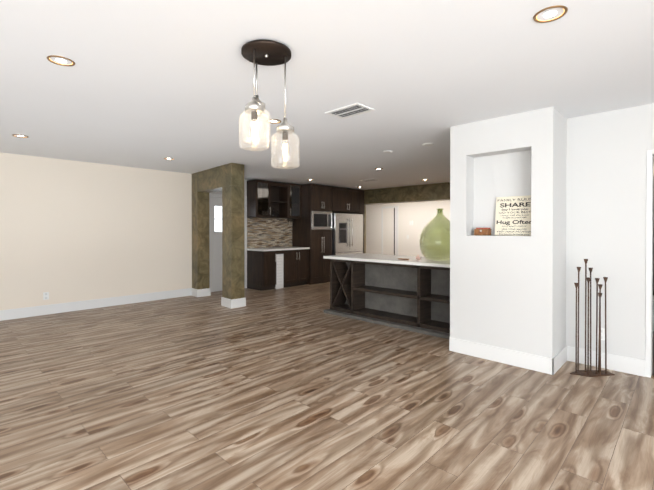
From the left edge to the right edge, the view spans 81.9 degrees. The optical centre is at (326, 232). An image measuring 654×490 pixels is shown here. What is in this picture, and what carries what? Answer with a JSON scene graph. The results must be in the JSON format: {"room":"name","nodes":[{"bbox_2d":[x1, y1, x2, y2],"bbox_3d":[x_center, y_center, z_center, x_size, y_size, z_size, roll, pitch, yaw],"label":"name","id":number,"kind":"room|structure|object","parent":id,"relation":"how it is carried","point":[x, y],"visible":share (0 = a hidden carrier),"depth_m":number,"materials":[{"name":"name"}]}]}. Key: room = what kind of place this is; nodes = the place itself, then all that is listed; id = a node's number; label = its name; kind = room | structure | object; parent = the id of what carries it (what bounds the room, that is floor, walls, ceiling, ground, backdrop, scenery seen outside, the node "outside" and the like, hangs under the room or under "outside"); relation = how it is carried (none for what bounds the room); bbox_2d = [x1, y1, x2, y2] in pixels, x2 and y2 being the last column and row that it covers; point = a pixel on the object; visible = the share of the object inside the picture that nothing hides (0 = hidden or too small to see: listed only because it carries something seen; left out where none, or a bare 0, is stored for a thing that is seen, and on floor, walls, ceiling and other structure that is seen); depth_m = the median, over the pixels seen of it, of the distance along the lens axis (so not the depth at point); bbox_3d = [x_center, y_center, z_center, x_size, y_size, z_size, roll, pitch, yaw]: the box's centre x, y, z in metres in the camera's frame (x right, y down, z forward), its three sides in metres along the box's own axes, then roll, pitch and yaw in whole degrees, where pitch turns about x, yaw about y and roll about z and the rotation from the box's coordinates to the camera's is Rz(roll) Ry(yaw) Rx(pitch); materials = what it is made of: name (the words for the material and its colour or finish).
{"room":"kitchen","nodes":[
{"label":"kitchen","id":0,"kind":"room"},
{"bbox_2d":[0,152,248,309],"bbox_3d":[-3.398,0.053,7.005,0.150,2.450,11.600,0,1,44],"label":"wall","id":1,"kind":"structure","parent":0,"point":[72,231],"depth_m":6.29,"materials":[{"name":"beige paint"}]},
{"bbox_2d":[43,292,48,299],"bbox_3d":[-4.380,0.994,5.875,0.008,0.115,0.070,0,1,44],"label":"outlet","id":2,"kind":"object","parent":1,"relation":"attached to","point":[45,295],"visible":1,"depth_m":5.87,"materials":[{"name":"white plastic"}]},
{"bbox_2d":[210,197,221,291],"bbox_3d":[-2.188,0.260,8.216,0.100,2.010,0.850,0,1,44],"label":"entry door","id":3,"kind":"structure","parent":1,"relation":"in","point":[215,244],"depth_m":8.04,"materials":[{"name":"white wood"}]},
{"bbox_2d":[209,194,246,287],"bbox_3d":[-2.155,0.230,8.184,0.012,2.080,0.980,0,1,44],"label":"door frame","id":4,"kind":"structure","parent":1,"relation":"attached to","point":[212,195],"depth_m":8.50,"materials":[{"name":"white wood"}]},
{"bbox_2d":[192,163,244,299],"bbox_3d":[-2.076,0.053,7.057,0.259,2.450,1.710,0,1,-42],"label":"wall","id":5,"kind":"structure","parent":0,"point":[227,180],"depth_m":6.52,"materials":[{"name":"green paint"}]},
{"bbox_2d":[0,282,653,489],"bbox_3d":[0.168,1.337,4.872,13.400,0.112,13.850,0,1,44],"label":"floor","id":6,"kind":"structure","parent":0,"point":[292,388],"depth_m":2.79,"materials":[{"name":"laminate"}]},
{"bbox_2d":[246,180,363,290],"bbox_3d":[-0.370,0.046,9.511,0.739,2.430,3.450,0,1,44],"label":"kitchen cabinets","id":7,"kind":"object","parent":6,"relation":"on","point":[289,234],"visible":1,"depth_m":9.06,"materials":[{"name":"brown wood"}]},
{"bbox_2d":[332,213,362,254],"bbox_3d":[0.352,0.378,10.179,0.817,1.733,1.120,0,1,44],"label":"fridge","id":8,"kind":"object","parent":6,"relation":"on","point":[347,233],"visible":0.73,"depth_m":9.87,"materials":[{"name":"grey metal"}]},
{"bbox_2d":[323,257,449,338],"bbox_3d":[1.124,0.858,5.580,2.315,0.860,1.000,0,1,44],"label":"kitchen island","id":9,"kind":"object","parent":6,"relation":"on","point":[412,293],"depth_m":5.46,"materials":[{"name":"brown wood"}]},
{"bbox_2d":[335,253,449,264],"bbox_3d":[1.144,0.408,5.641,2.375,0.040,1.000,0,1,44],"label":"island countertop","id":10,"kind":"structure","parent":9,"relation":"on","point":[360,256],"depth_m":5.57,"materials":[{"name":"white stone"}]},
{"bbox_2d":[419,208,449,260],"bbox_3d":[1.564,0.030,5.221,0.550,0.718,0.550,0,1,44],"label":"demijohn","id":11,"kind":"object","parent":10,"relation":"on","point":[429,237],"visible":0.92,"depth_m":5.36,"materials":[{"name":"green glass"}]},
{"bbox_2d":[450,107,566,357],"bbox_3d":[1.940,0.074,4.032,0.990,2.450,0.675,0,1,44],"label":"wall block","id":12,"kind":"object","parent":6,"relation":"on","point":[507,292],"visible":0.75,"depth_m":3.76,"materials":[{"name":"white paint"}]},
{"bbox_2d":[474,228,491,234],"bbox_3d":[1.652,-0.007,3.998,0.144,0.080,0.107,0,1,44],"label":"box","id":13,"kind":"object","parent":12,"relation":"in","point":[482,231],"visible":1,"depth_m":3.96,"materials":[{"name":"brown wood"}]},
{"bbox_2d":[495,195,530,235],"bbox_3d":[1.900,-0.165,3.815,0.370,0.400,0.019,0,-5,44],"label":"sign","id":14,"kind":"object","parent":12,"relation":"in","point":[513,216],"visible":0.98,"depth_m":3.81,"materials":[{"name":"beige fabric"}]},
{"bbox_2d":[570,259,614,376],"bbox_3d":[2.448,0.775,3.466,0.301,1.055,0.315,0,1,44],"label":"candle holder","id":15,"kind":"object","parent":6,"relation":"on","point":[592,373],"visible":1,"depth_m":3.46,"materials":[{"name":"metal"}]},
{"bbox_2d":[653,296,653,330],"bbox_3d":[4.428,0.885,4.806,0.775,0.804,0.460,0,1,44],"label":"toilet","id":16,"kind":"object","parent":6,"relation":"on","point":[653,313],"visible":0.08,"depth_m":4.88,"materials":[{"name":"white ceramic"}]},
{"bbox_2d":[0,0,653,189],"bbox_3d":[0.168,-1.207,4.855,13.400,0.100,13.850,0,1,44],"label":"ceiling","id":17,"kind":"structure","parent":0,"point":[148,84],"depth_m":2.77,"materials":[{"name":"white paint"}]},
{"bbox_2d":[47,55,74,65],"bbox_3d":[-1.768,-1.144,2.507,0.156,0.016,0.156,0,1,44],"label":"recessed light","id":18,"kind":"object","parent":17,"relation":"in","point":[62,61],"visible":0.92,"depth_m":2.50,"materials":[{"name":"brown metal"}]},
{"bbox_2d":[239,39,299,168],"bbox_3d":[-0.404,-0.777,2.391,0.387,0.726,0.376,0,1,44],"label":"pendant light","id":19,"kind":"object","parent":17,"relation":"hanging from","point":[264,52],"visible":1,"depth_m":2.35,"materials":[{"name":"clear glass"}]},
{"bbox_2d":[266,119,280,123],"bbox_3d":[-0.552,-1.153,3.904,0.156,0.016,0.156,0,1,44],"label":"recessed light","id":20,"kind":"object","parent":17,"relation":"in","point":[273,120],"visible":0.69,"depth_m":3.91,"materials":[{"name":"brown metal"}]},
{"bbox_2d":[325,103,374,118],"bbox_3d":[0.215,-1.142,3.569,0.400,0.012,0.260,0,1,44],"label":"ceiling vent","id":21,"kind":"object","parent":17,"relation":"in","point":[352,110],"visible":1,"depth_m":3.56,"materials":[{"name":"white plastic"}]},
{"bbox_2d":[359,179,378,181],"bbox_3d":[0.974,-1.177,8.539,0.400,0.012,0.260,0,1,44],"label":"ceiling vent","id":22,"kind":"object","parent":17,"relation":"in","point":[367,180],"visible":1,"depth_m":8.54,"materials":[{"name":"white plastic"}]},
{"bbox_2d":[422,143,433,145],"bbox_3d":[1.329,-1.152,4.953,0.144,0.011,0.144,0,1,44],"label":"recessed light","id":23,"kind":"object","parent":17,"relation":"in","point":[427,144],"visible":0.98,"depth_m":4.92,"materials":[{"name":"white plastic"}]},
{"bbox_2d":[533,5,567,22],"bbox_3d":[1.163,-1.140,1.965,0.156,0.016,0.156,0,1,44],"label":"recessed light","id":24,"kind":"object","parent":17,"relation":"in","point":[550,14],"visible":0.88,"depth_m":1.96,"materials":[{"name":"brown metal"}]},
{"bbox_2d":[364,205,365,252],"bbox_3d":[2.918,0.039,9.085,6.380,2.450,0.150,0,1,44],"label":"wall","id":25,"kind":"structure","parent":0,"point":[364,228],"depth_m":10.88,"materials":[{"name":"beige paint"}]},
{"bbox_2d":[364,182,449,204],"bbox_3d":[2.784,-0.987,9.242,4.700,0.400,0.300,0,1,44],"label":"header beam","id":26,"kind":"structure","parent":0,"point":[426,192],"depth_m":9.69,"materials":[{"name":"paint"}]},
{"bbox_2d":[366,200,449,257],"bbox_3d":[3.241,0.025,11.132,9.050,2.450,0.150,0,1,44],"label":"wall","id":27,"kind":"structure","parent":0,"point":[420,215],"depth_m":11.72,"materials":[{"name":"beige paint"}]},
{"bbox_2d":[381,206,398,254],"bbox_3d":[2.031,0.202,12.183,0.650,2.080,0.012,0,1,44],"label":"door frame","id":28,"kind":"structure","parent":27,"relation":"attached to","point":[396,207],"depth_m":12.03,"materials":[{"name":"white wood"}]},
{"bbox_2d":[566,103,653,374],"bbox_3d":[3.976,0.085,2.441,4.150,2.450,0.150,0,1,44],"label":"wall","id":29,"kind":"structure","parent":0,"point":[606,195],"depth_m":3.57,"materials":[{"name":"white paint"}]},
{"bbox_2d":[0,288,644,376],"bbox_3d":[-0.970,1.239,1.868,10.480,0.150,7.540,0,1,44],"label":"baseboard","id":30,"kind":"structure","parent":29,"relation":"attached to","point":[560,358],"depth_m":3.93,"materials":[{"name":"white wood"}]},
{"bbox_2d":[597,328,604,340],"bbox_3d":[2.634,0.979,3.626,0.070,0.115,0.008,0,1,44],"label":"outlet","id":31,"kind":"object","parent":29,"relation":"attached to","point":[602,333],"visible":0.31,"depth_m":3.61,"materials":[{"name":"white plastic"}]},
{"bbox_2d":[645,149,653,377],"bbox_3d":[3.207,0.285,3.071,0.930,2.040,0.007,0,1,44],"label":"door frame","id":32,"kind":"structure","parent":29,"relation":"attached to","point":[648,262],"depth_m":3.38,"materials":[{"name":"white wood"}]},
{"bbox_2d":[653,172,653,295],"bbox_3d":[6.183,0.069,4.703,4.100,2.450,0.150,0,1,44],"label":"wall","id":33,"kind":"structure","parent":0,"point":[653,233],"depth_m":5.75,"materials":[{"name":"white paint"}]},
{"bbox_3d":[2.012,0.232,12.251,0.420,2.010,0.040,0,1,44],"label":"hall door","id":34,"kind":"structure","parent":0,"visible":0},
{"bbox_2d":[394,208,394,254],"bbox_3d":[2.162,0.231,12.071,0.045,2.015,0.012,0,1,44],"label":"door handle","id":35,"kind":"structure","parent":34,"relation":"attached to","point":[394,231],"depth_m":12.06,"materials":[{"name":"grey metal"}]}
]}

